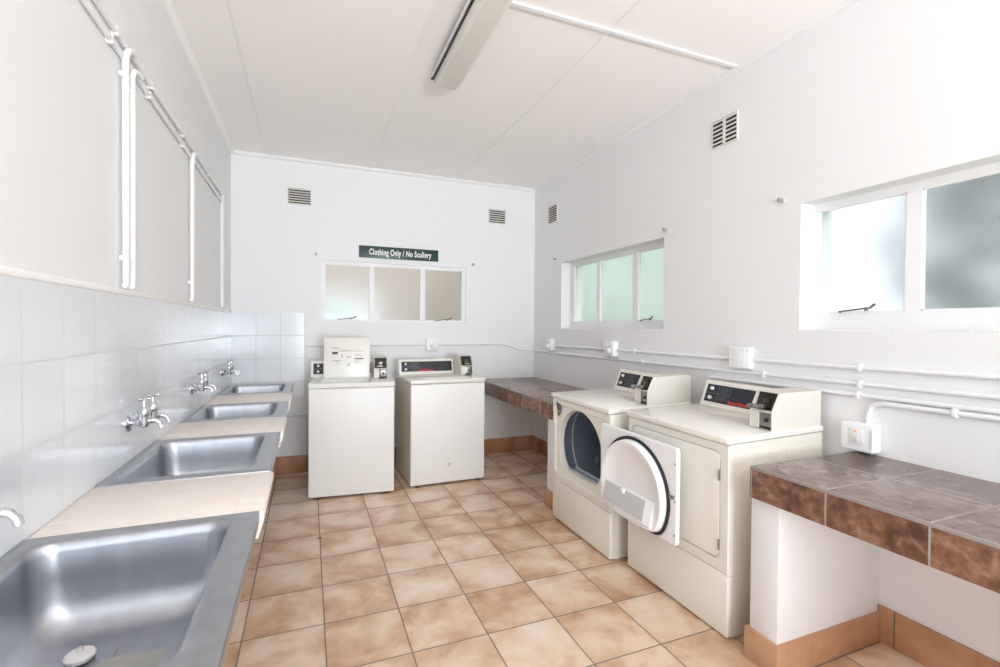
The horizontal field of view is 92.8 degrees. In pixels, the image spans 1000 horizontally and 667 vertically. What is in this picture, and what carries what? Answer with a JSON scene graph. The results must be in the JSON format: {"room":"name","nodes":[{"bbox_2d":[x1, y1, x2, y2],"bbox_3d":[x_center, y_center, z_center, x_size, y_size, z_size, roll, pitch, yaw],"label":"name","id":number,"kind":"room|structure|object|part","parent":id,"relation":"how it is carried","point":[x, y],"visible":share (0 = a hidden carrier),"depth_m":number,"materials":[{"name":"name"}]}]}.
{"room":"laundry","nodes":[
{"label":"laundry","id":0,"kind":"room"},
{"bbox_2d":[0,0,230,309],"bbox_3d":[-0.772,-0.090,-0.106,0.240,2.891,9.661,0,1,-22],"label":"wall","id":1,"kind":"structure","parent":0,"point":[61,83],"depth_m":1.56,"materials":[{"name":"white paint"}]},
{"bbox_2d":[0,507,24,527],"bbox_3d":[-0.982,0.321,0.909,0.113,0.128,0.076,0,1,-22],"label":"tap","id":2,"kind":"object","parent":1,"relation":"attached to","point":[16,519],"visible":1,"depth_m":0.92,"materials":[{"name":"silver metal"}]},
{"bbox_2d":[0,274,231,557],"bbox_3d":[-0.662,0.618,-0.051,0.008,1.475,9.181,0,1,-22],"label":"tile backsplash","id":3,"kind":"structure","parent":1,"relation":"attached to","point":[75,362],"depth_m":1.41,"materials":[{"name":"white tile"}]},
{"bbox_2d":[0,265,231,312],"bbox_3d":[-0.653,-0.122,-0.064,0.012,0.020,9.173,0,1,-22],"label":"trim","id":4,"kind":"structure","parent":1,"relation":"attached to","point":[4,270],"depth_m":1.42,"materials":[{"name":"white paint"}]},
{"bbox_2d":[118,48,138,288],"bbox_3d":[-1.368,-0.611,1.756,0.033,0.899,0.107,0,1,-22],"label":"conduit pipe","id":5,"kind":"object","parent":1,"relation":"attached to","point":[128,52],"visible":0.99,"depth_m":1.72,"materials":[{"name":"white paint"}]},
{"bbox_2d":[129,69,143,289],"bbox_3d":[-1.394,-0.588,1.821,0.032,0.849,0.105,0,1,-22],"label":"conduit pipe","id":6,"kind":"object","parent":1,"relation":"attached to","point":[133,73],"visible":0.73,"depth_m":1.78,"materials":[{"name":"white paint"}]},
{"bbox_2d":[125,397,163,431],"bbox_3d":[-1.344,0.306,1.809,0.113,0.128,0.076,0,1,-22],"label":"tap","id":7,"kind":"object","parent":1,"relation":"attached to","point":[144,420],"visible":1,"depth_m":1.79,"materials":[{"name":"silver metal"}]},
{"bbox_3d":[-1.349,0.250,1.806,0.034,0.016,0.043,0,1,-4],"label":"cross handle","id":8,"kind":"part","parent":7,"relation":"part of","materials":[{"name":"silver metal"}]},
{"bbox_3d":[-1.321,0.341,1.819,0.062,0.040,0.027,0,1,-22],"label":"spout","id":9,"kind":"part","parent":7,"relation":"part of","materials":[{"name":"silver metal"}]},
{"bbox_2d":[80,0,222,201],"bbox_3d":[-1.210,-0.994,1.338,0.024,0.043,5.015,0,1,-22],"label":"conduit pipe","id":10,"kind":"object","parent":1,"relation":"attached to","point":[109,37],"visible":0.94,"depth_m":1.91,"materials":[{"name":"white paint"}]},
{"bbox_2d":[135,393,171,425],"bbox_3d":[-1.385,0.304,1.911,0.113,0.128,0.076,0,1,-22],"label":"tap","id":11,"kind":"object","parent":1,"relation":"attached to","point":[153,405],"visible":0.67,"depth_m":1.90,"materials":[{"name":"silver metal"}]},
{"bbox_3d":[-1.390,0.248,1.908,0.034,0.016,0.043,0,1,-4],"label":"cross handle","id":12,"kind":"part","parent":11,"relation":"part of","materials":[{"name":"silver metal"}]},
{"bbox_3d":[-1.361,0.339,1.921,0.062,0.040,0.027,0,1,-22],"label":"spout","id":13,"kind":"part","parent":11,"relation":"part of","materials":[{"name":"silver metal"}]},
{"bbox_2d":[92,0,223,194],"bbox_3d":[-1.219,-1.047,1.359,0.024,0.045,5.062,0,1,-22],"label":"conduit pipe","id":14,"kind":"object","parent":1,"relation":"attached to","point":[115,30],"visible":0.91,"depth_m":1.99,"materials":[{"name":"white paint"}]},
{"bbox_2d":[188,152,198,301],"bbox_3d":[-1.765,-0.616,2.743,0.036,0.872,0.117,0,1,-22],"label":"conduit pipe","id":15,"kind":"object","parent":1,"relation":"attached to","point":[191,282],"visible":0.99,"depth_m":2.70,"materials":[{"name":"white paint"}]},
{"bbox_2d":[162,0,233,153],"bbox_3d":[-0.636,-1.521,-0.075,0.028,0.028,9.181,0,1,-22],"label":"trim","id":16,"kind":"structure","parent":1,"relation":"attached to","point":[167,4],"depth_m":2.77,"materials":[{"name":"white paint"}]},
{"bbox_2d":[190,372,213,393],"bbox_3d":[-1.736,0.290,2.783,0.113,0.128,0.076,0,1,-22],"label":"tap","id":17,"kind":"object","parent":1,"relation":"attached to","point":[201,387],"visible":1,"depth_m":2.77,"materials":[{"name":"silver metal"}]},
{"bbox_3d":[-1.712,0.325,2.793,0.062,0.040,0.027,0,1,-22],"label":"spout","id":18,"kind":"part","parent":17,"relation":"part of","materials":[{"name":"silver metal"}]},
{"bbox_2d":[194,371,216,391],"bbox_3d":[-1.773,0.288,2.876,0.113,0.128,0.076,0,1,-22],"label":"tap","id":19,"kind":"object","parent":1,"relation":"attached to","point":[206,378],"visible":0.56,"depth_m":2.87,"materials":[{"name":"silver metal"}]},
{"bbox_2d":[220,195,223,306],"bbox_3d":[-2.154,-0.638,3.689,0.027,0.866,0.036,0,1,-22],"label":"conduit pipe","id":20,"kind":"object","parent":1,"relation":"attached to","point":[221,196],"visible":0.95,"depth_m":3.68,"materials":[{"name":"white paint"}]},
{"bbox_2d":[221,360,237,376],"bbox_3d":[-2.124,0.274,3.748,0.113,0.128,0.076,0,1,-22],"label":"tap","id":21,"kind":"object","parent":1,"relation":"attached to","point":[229,371],"visible":1,"depth_m":3.73,"materials":[{"name":"silver metal"}]},
{"bbox_2d":[224,359,239,374],"bbox_3d":[-2.161,0.273,3.841,0.113,0.128,0.076,0,1,-22],"label":"tap","id":22,"kind":"object","parent":1,"relation":"attached to","point":[238,371],"visible":0.39,"depth_m":3.83,"materials":[{"name":"silver metal"}]},
{"bbox_2d":[231,154,534,456],"bbox_3d":[-1.041,-0.158,4.862,2.967,2.891,0.240,0,1,-22],"label":"wall","id":23,"kind":"structure","parent":0,"point":[275,268],"depth_m":4.69,"materials":[{"name":"white paint"}]},
{"bbox_2d":[232,312,304,396],"bbox_3d":[-2.091,0.200,4.312,0.594,0.775,0.008,0,1,-22],"label":"tile backsplash","id":24,"kind":"structure","parent":23,"relation":"attached to","point":[266,347],"depth_m":4.31,"materials":[{"name":"white tile"}]},
{"bbox_2d":[286,411,307,416],"bbox_3d":[-1.873,0.744,4.386,0.802,0.076,0.040,0,1,-22],"label":"pipe","id":25,"kind":"object","parent":23,"relation":"attached to","point":[303,413],"visible":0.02,"depth_m":4.37,"materials":[{"name":"white paint"}]},
{"bbox_2d":[288,187,310,204],"bbox_3d":[-1.846,-1.264,4.384,0.200,0.147,0.012,0,1,-22],"label":"air vent","id":26,"kind":"object","parent":23,"relation":"in","point":[301,196],"visible":1,"depth_m":4.38,"materials":[{"name":"black"}]},
{"bbox_2d":[232,150,534,191],"bbox_3d":[-0.980,-1.587,4.718,2.967,0.028,0.028,0,1,-22],"label":"trim","id":27,"kind":"structure","parent":23,"relation":"attached to","point":[236,152],"depth_m":4.62,"materials":[{"name":"white paint"}]},
{"bbox_2d":[321,260,465,322],"bbox_3d":[-1.024,-0.399,4.747,1.423,0.579,0.069,0,1,-22],"label":"window","id":28,"kind":"structure","parent":23,"relation":"in","point":[350,291],"depth_m":4.74,"materials":[{"name":"grey glass"}]},
{"bbox_3d":[-1.470,-0.394,4.587,0.413,0.529,0.004,0,1,-22],"label":"pane","id":29,"kind":"part","parent":28,"relation":"part of","materials":[{"name":"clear glass"}]},
{"bbox_3d":[-1.030,-0.393,4.764,0.469,0.529,0.004,0,1,-22],"label":"pane","id":30,"kind":"part","parent":28,"relation":"part of","materials":[{"name":"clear glass"}]},
{"bbox_3d":[-0.590,-0.392,4.941,0.403,0.529,0.004,0,1,-22],"label":"pane","id":31,"kind":"part","parent":28,"relation":"part of","materials":[{"name":"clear glass"}]},
{"bbox_2d":[359,245,437,261],"bbox_3d":[-0.997,-0.793,4.734,0.782,0.115,0.009,0,1,-22],"label":"wall sign","id":32,"kind":"object","parent":23,"relation":"attached to","point":[364,251],"visible":1,"depth_m":4.72,"materials":[{"name":"teal plastic"}]},
{"bbox_2d":[272,435,532,474],"bbox_3d":[-1.001,1.211,4.763,2.956,0.158,0.014,0,1,-22],"label":"baseboard","id":33,"kind":"structure","parent":23,"relation":"attached to","point":[297,463],"depth_m":5.10,"materials":[{"name":"tile"}]},
{"bbox_2d":[306,343,532,350],"bbox_3d":[-0.720,0.145,4.853,2.325,0.098,0.024,0,1,-22],"label":"conduit pipe","id":34,"kind":"object","parent":23,"relation":"attached to","point":[404,344],"visible":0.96,"depth_m":4.90,"materials":[{"name":"white paint"}]},
{"bbox_2d":[426,339,437,349],"bbox_3d":[-0.691,0.113,4.839,0.120,0.118,0.071,0,1,-22],"label":"wall socket","id":35,"kind":"object","parent":23,"relation":"attached to","point":[431,344],"visible":1,"depth_m":4.82,"materials":[{"name":"white plastic"}]},
{"bbox_2d":[489,208,505,223],"bbox_3d":[-0.030,-1.260,5.115,0.192,0.152,0.012,0,1,-22],"label":"air vent","id":36,"kind":"object","parent":23,"relation":"in","point":[498,216],"visible":1,"depth_m":5.12,"materials":[{"name":"black"}]},
{"bbox_2d":[171,0,842,188],"bbox_3d":[0.728,-1.592,0.472,3.447,0.120,9.661,0,1,-22],"label":"ceiling","id":37,"kind":"structure","parent":0,"point":[326,77],"depth_m":2.88,"materials":[{"name":"white paint"}]},
{"bbox_2d":[226,0,267,154],"bbox_3d":[-0.389,-1.534,0.024,0.022,0.002,9.181,0,1,-22],"label":"trim","id":38,"kind":"structure","parent":37,"relation":"attached to","point":[228,2],"depth_m":2.80,"materials":[{"name":"white paint"}]},
{"bbox_2d":[370,0,438,167],"bbox_3d":[0.456,-1.532,0.364,0.022,0.002,9.181,0,1,-22],"label":"trim","id":39,"kind":"structure","parent":37,"relation":"attached to","point":[434,6],"depth_m":2.83,"materials":[{"name":"white paint"}]},
{"bbox_2d":[431,0,512,89],"bbox_3d":[-0.048,-1.509,2.155,0.179,0.102,1.520,0,1,-22],"label":"fluorescent light","id":40,"kind":"object","parent":37,"relation":"attached to","point":[478,19],"visible":1,"depth_m":2.39,"materials":[{"name":"grey"}]},
{"bbox_3d":[-0.121,-1.516,2.125,0.013,0.016,1.518,0,1,-22],"label":"rail","id":41,"kind":"part","parent":40,"relation":"part of","materials":[{"name":"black metal"}]},
{"bbox_2d":[458,0,643,178],"bbox_3d":[1.275,-1.530,0.693,0.022,0.002,9.181,0,1,-22],"label":"trim","id":42,"kind":"structure","parent":37,"relation":"attached to","point":[639,2],"depth_m":2.90,"materials":[{"name":"white paint"}]},
{"bbox_2d":[510,1,737,68],"bbox_3d":[0.020,-1.556,2.230,2.967,0.010,0.034,0,1,-22],"label":"trim","id":43,"kind":"structure","parent":37,"relation":"attached to","point":[514,4],"depth_m":2.46,"materials":[{"name":"white paint"}]},
{"bbox_2d":[223,449,924,666],"bbox_3d":[0.704,1.419,0.512,3.447,0.120,9.661,0,1,-22],"label":"floor","id":44,"kind":"structure","parent":0,"point":[481,572],"depth_m":2.43,"materials":[{"name":"tile"}]},
{"bbox_2d":[28,382,294,538],"bbox_3d":[-1.316,0.898,2.273,0.513,0.843,4.369,0,1,-22],"label":"countertop","id":45,"kind":"structure","parent":44,"relation":"on","point":[103,508],"depth_m":1.43,"materials":[{"name":"beige tile"}]},
{"bbox_2d":[0,511,259,666],"bbox_3d":[-0.775,0.599,0.916,0.502,0.209,0.678,0,1,-22],"label":"sink","id":46,"kind":"object","parent":45,"relation":"in","point":[164,594],"visible":0.99,"depth_m":1.11,"materials":[{"name":"silver metal"}]},
{"bbox_2d":[62,645,96,666],"bbox_3d":[-0.898,0.682,1.017,0.056,0.028,0.056,0,1,-22],"label":"plug","id":47,"kind":"object","parent":46,"relation":"in","point":[80,655],"visible":1,"depth_m":1.01,"materials":[{"name":"white"}]},
{"bbox_2d":[95,432,280,487],"bbox_3d":[-1.175,0.583,1.909,0.502,0.209,0.668,0,1,-22],"label":"sink","id":48,"kind":"object","parent":45,"relation":"in","point":[164,460],"visible":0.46,"depth_m":2.10,"materials":[{"name":"silver metal"}]},
{"bbox_2d":[180,401,288,422],"bbox_3d":[-1.568,0.567,2.886,0.502,0.209,0.600,0,1,-22],"label":"sink","id":49,"kind":"object","parent":45,"relation":"in","point":[253,410],"visible":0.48,"depth_m":3.07,"materials":[{"name":"silver metal"}]},
{"bbox_2d":[217,383,292,394],"bbox_3d":[-1.970,0.550,3.887,0.502,0.209,0.623,0,1,-22],"label":"sink","id":50,"kind":"object","parent":45,"relation":"in","point":[280,387],"visible":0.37,"depth_m":4.08,"materials":[{"name":"silver metal"}]},
{"bbox_2d":[308,337,394,499],"bbox_3d":[-1.279,0.666,4.094,0.688,1.260,0.663,0,1,-17],"label":"washing machine","id":51,"kind":"object","parent":44,"relation":"on","point":[351,394],"visible":1,"depth_m":3.81,"materials":[{"name":"white metal"}]},
{"bbox_3d":[-1.404,0.312,4.250,0.491,0.094,0.026,0,1,-17],"label":"control panel","id":52,"kind":"part","parent":51,"relation":"part of","materials":[{"name":"black"}]},
{"bbox_3d":[-1.346,0.213,4.193,0.392,0.358,0.071,0,1,-17],"label":"lid","id":53,"kind":"part","parent":51,"relation":"part of","materials":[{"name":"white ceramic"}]},
{"bbox_3d":[-1.043,0.257,4.155,0.104,0.084,0.040,0,1,-17],"label":"mechanism plate","id":54,"kind":"part","parent":51,"relation":"part of","materials":[{"name":"grey metal"}]},
{"bbox_2d":[396,354,484,487],"bbox_3d":[-0.569,0.754,4.415,0.672,1.086,0.663,0,1,-23],"label":"washing machine","id":55,"kind":"object","parent":44,"relation":"on","point":[440,401],"visible":1,"depth_m":4.14,"materials":[{"name":"white metal"}]},
{"bbox_3d":[-0.876,0.855,4.292,0.004,0.840,0.635,0,1,-23],"label":"panel","id":56,"kind":"part","parent":55,"relation":"part of","materials":[{"name":"white metal"}]},
{"bbox_3d":[-0.699,0.313,4.559,0.491,0.094,0.026,0,1,-23],"label":"control panel","id":57,"kind":"part","parent":55,"relation":"part of","materials":[{"name":"black plastic"}]},
{"bbox_3d":[-0.532,0.388,4.328,0.400,0.006,0.370,0,1,-23],"label":"lid","id":58,"kind":"part","parent":55,"relation":"part of","materials":[{"name":"white metal"}]},
{"bbox_3d":[-0.328,0.258,4.505,0.106,0.084,0.040,0,1,-23],"label":"mechanism plate","id":59,"kind":"part","parent":55,"relation":"part of","materials":[{"name":"grey metal"}]},
{"bbox_2d":[484,377,587,509],"bbox_3d":[0.375,0.901,4.413,0.668,0.807,1.681,0,1,-22],"label":"shelf","id":60,"kind":"object","parent":44,"relation":"on","point":[532,394],"visible":0.38,"depth_m":4.12,"materials":[{"name":"brown tile"}]},
{"bbox_3d":[0.658,1.252,3.718,0.632,0.128,0.128,0,1,-22],"label":"skirting","id":61,"kind":"part","parent":60,"relation":"part of","materials":[{"name":"tile"}]},
{"bbox_2d":[551,369,691,558],"bbox_3d":[0.859,0.797,2.916,0.726,1.113,1.278,-1,2,-23],"label":"dryer","id":62,"kind":"object","parent":44,"relation":"on","point":[607,475],"visible":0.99,"depth_m":2.87,"materials":[{"name":"white metal"}]},
{"bbox_3d":[0.521,1.173,3.091,0.031,0.274,0.685,-1,2,-23],"label":"panel","id":63,"kind":"part","parent":62,"relation":"part of","materials":[{"name":"white metal"}]},
{"bbox_3d":[0.530,0.748,3.081,0.050,0.574,0.683,-1,2,-23],"label":"panel","id":64,"kind":"part","parent":62,"relation":"part of","materials":[{"name":"white metal"}]},
{"bbox_3d":[0.784,0.439,3.176,0.629,0.031,0.693,-1,2,-23],"label":"panel","id":65,"kind":"part","parent":62,"relation":"part of","materials":[{"name":"white metal"}]},
{"bbox_3d":[0.979,0.343,3.298,0.042,0.098,0.501,-1,2,-23],"label":"control panel","id":66,"kind":"part","parent":62,"relation":"part of","materials":[{"name":"black plastic"}]},
{"bbox_3d":[0.717,0.760,2.508,0.024,0.464,0.610,-1,2,-23],"label":"door","id":67,"kind":"part","parent":62,"relation":"part of","materials":[{"name":"white plastic"}]},
{"bbox_3d":[0.907,0.304,2.922,0.040,0.078,0.106,-1,2,-23],"label":"mechanism plate","id":68,"kind":"part","parent":62,"relation":"part of","materials":[{"name":"grey metal"}]},
{"bbox_2d":[626,379,822,637],"bbox_3d":[1.133,0.802,2.493,0.629,1.072,0.693,-1,2,-23],"label":"dryer","id":69,"kind":"object","parent":44,"relation":"on","point":[734,427],"visible":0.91,"depth_m":2.21,"materials":[{"name":"white metal"}]},
{"bbox_3d":[0.858,0.753,2.382,0.012,0.477,0.596,-1,2,-23],"label":"door","id":70,"kind":"part","parent":69,"relation":"part of","materials":[{"name":"white metal"}]},
{"bbox_3d":[0.871,1.187,2.394,0.031,0.274,0.685,-1,2,-23],"label":"panel","id":71,"kind":"part","parent":69,"relation":"part of","materials":[{"name":"white metal"}]},
{"bbox_3d":[0.870,0.761,2.380,0.030,0.574,0.683,-1,2,-23],"label":"panel","id":72,"kind":"part","parent":69,"relation":"part of","materials":[{"name":"white metal"}]},
{"bbox_3d":[1.132,0.451,2.481,0.629,0.031,0.693,-1,2,-23],"label":"panel","id":73,"kind":"part","parent":69,"relation":"part of","materials":[{"name":"white metal"}]},
{"bbox_3d":[1.326,0.355,2.604,0.042,0.098,0.501,-1,2,-23],"label":"control panel","id":74,"kind":"part","parent":69,"relation":"part of","materials":[{"name":"black plastic"}]},
{"bbox_3d":[1.256,0.317,2.228,0.040,0.078,0.106,-1,2,-23],"label":"mechanism plate","id":75,"kind":"part","parent":69,"relation":"part of","materials":[{"name":"grey metal"}]},
{"bbox_2d":[744,451,999,666],"bbox_3d":[1.688,0.955,1.148,0.668,0.807,2.042,0,1,-22],"label":"tiled counter","id":76,"kind":"object","parent":44,"relation":"on","point":[820,525],"visible":0.98,"depth_m":1.86,"materials":[{"name":"brown tile"}]},
{"bbox_3d":[1.337,1.280,2.030,0.632,0.128,0.154,0,1,-22],"label":"skirting","id":77,"kind":"part","parent":76,"relation":"part of","materials":[{"name":"ceramic"}]},
{"bbox_2d":[533,0,999,661],"bbox_3d":[2.204,-0.083,1.090,0.240,2.891,9.661,0,1,-22],"label":"wall","id":78,"kind":"structure","parent":0,"point":[877,95],"depth_m":2.42,"materials":[{"name":"white paint"}]},
{"bbox_2d":[545,339,554,350],"bbox_3d":[0.500,0.114,4.892,0.081,0.122,0.120,0,1,-22],"label":"wall socket","id":79,"kind":"object","parent":78,"relation":"attached to","point":[549,343],"visible":1,"depth_m":4.85,"materials":[{"name":"white plastic"}]},
{"bbox_2d":[548,203,557,223],"bbox_3d":[0.543,-1.230,4.889,0.012,0.177,0.192,0,1,-22],"label":"air vent","id":80,"kind":"object","parent":78,"relation":"in","point":[552,210],"visible":1,"depth_m":4.88,"materials":[{"name":"black"}]},
{"bbox_2d":[604,341,617,356],"bbox_3d":[0.898,0.125,3.904,0.081,0.122,0.130,0,1,-22],"label":"wall socket","id":81,"kind":"object","parent":78,"relation":"attached to","point":[610,347],"visible":1,"depth_m":3.86,"materials":[{"name":"white plastic"}]},
{"bbox_2d":[570,241,663,329],"bbox_3d":[0.973,-0.364,4.088,0.069,0.654,1.469,0,1,-22],"label":"window","id":82,"kind":"structure","parent":78,"relation":"in","point":[622,289],"depth_m":4.02,"materials":[{"name":"green glass"}]},
{"bbox_3d":[0.821,-0.385,4.513,0.004,0.553,0.407,0,1,-22],"label":"pane","id":83,"kind":"part","parent":82,"relation":"part of","materials":[{"name":"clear glass"}]},
{"bbox_3d":[0.998,-0.378,4.072,0.004,0.553,0.474,0,1,-22],"label":"pane","id":84,"kind":"part","parent":82,"relation":"part of","materials":[{"name":"clear glass"}]},
{"bbox_3d":[1.171,-0.371,3.641,0.004,0.553,0.337,0,1,-22],"label":"pane","id":85,"kind":"part","parent":82,"relation":"part of","materials":[{"name":"clear glass"}]},
{"bbox_2d":[534,0,859,191],"bbox_3d":[2.090,-1.515,1.021,0.028,0.028,9.181,0,1,-22],"label":"trim","id":86,"kind":"structure","parent":78,"relation":"attached to","point":[844,4],"depth_m":2.86,"materials":[{"name":"white paint"}]},
{"bbox_2d":[711,110,738,149],"bbox_3d":[1.353,-1.224,2.872,0.014,0.164,0.194,0,1,-22],"label":"air vent","id":87,"kind":"object","parent":78,"relation":"in","point":[724,130],"visible":1,"depth_m":2.87,"materials":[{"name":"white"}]},
{"bbox_2d":[729,347,753,368],"bbox_3d":[1.387,0.139,2.740,0.043,0.122,0.140,0,1,-22],"label":"junction box","id":88,"kind":"object","parent":78,"relation":"attached to","point":[739,357],"visible":1,"depth_m":2.71,"materials":[{"name":"white plastic"}]},
{"bbox_3d":[1.365,0.141,2.741,0.004,0.104,0.098,0,1,-22],"label":"plate","id":89,"kind":"part","parent":88,"relation":"part of","materials":[{"name":"white paint"}]},
{"bbox_2d":[532,435,999,666],"bbox_3d":[2.078,1.283,1.054,0.014,0.158,9.167,0,1,-22],"label":"baseboard","id":90,"kind":"structure","parent":78,"relation":"attached to","point":[914,640],"depth_m":1.94,"materials":[{"name":"ceramic"}]},
{"bbox_2d":[534,350,999,399],"bbox_3d":[1.377,0.219,2.789,0.024,0.047,5.340,0,1,-22],"label":"conduit pipe","id":91,"kind":"object","parent":78,"relation":"attached to","point":[858,383],"visible":1,"depth_m":2.30,"materials":[{"name":"white paint"}]},
{"bbox_2d":[555,345,999,379],"bbox_3d":[1.467,0.147,2.565,0.024,0.050,4.860,0,1,-22],"label":"conduit pipe","id":92,"kind":"object","parent":78,"relation":"attached to","point":[859,367],"visible":0.92,"depth_m":2.22,"materials":[{"name":"white paint"}]},
{"bbox_2d":[777,197,784,202],"bbox_3d":[1.484,-0.704,2.515,0.035,0.028,0.028,0,1,-22],"label":"curtain bracket","id":93,"kind":"object","parent":78,"relation":"attached to","point":[779,200],"visible":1,"depth_m":2.51,"materials":[{"name":"white"}]},
{"bbox_2d":[710,375,999,414],"bbox_3d":[1.841,0.284,1.634,0.024,0.040,2.850,0,1,-22],"label":"conduit pipe","id":94,"kind":"object","parent":78,"relation":"attached to","point":[857,394],"visible":1,"depth_m":2.08,"materials":[{"name":"white paint"}]},
{"bbox_2d":[841,420,880,454],"bbox_3d":[1.614,0.468,2.135,0.071,0.139,0.135,0,1,-22],"label":"switch box","id":95,"kind":"object","parent":78,"relation":"attached to","point":[860,436],"visible":1,"depth_m":2.10,"materials":[{"name":"white plastic"}]},
{"bbox_3d":[1.588,0.459,2.124,0.004,0.075,0.058,0,1,-22],"label":"plate","id":96,"kind":"part","parent":95,"relation":"part of","materials":[{"name":"white paint"}]},
{"bbox_2d":[812,162,999,331],"bbox_3d":[1.895,-0.329,1.794,0.069,0.645,1.454,0,1,-22],"label":"window","id":97,"kind":"structure","parent":78,"relation":"in","point":[922,255],"depth_m":2.06,"materials":[{"name":"white paint"}]},
{"bbox_3d":[1.722,-0.362,2.273,0.004,0.525,0.392,0,1,-22],"label":"pane","id":98,"kind":"part","parent":97,"relation":"part of","materials":[{"name":"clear glass"}]},
{"bbox_3d":[1.901,-0.355,1.826,0.004,0.525,0.464,0,1,-22],"label":"pane","id":99,"kind":"part","parent":97,"relation":"part of","materials":[{"name":"clear glass"}]},
{"bbox_2d":[865,401,999,422],"bbox_3d":[2.006,0.358,1.224,0.026,0.124,1.964,0,1,-22],"label":"conduit pipe","id":100,"kind":"object","parent":78,"relation":"attached to","point":[954,413],"visible":0.98,"depth_m":1.91,"materials":[{"name":"white paint"}]}
]}

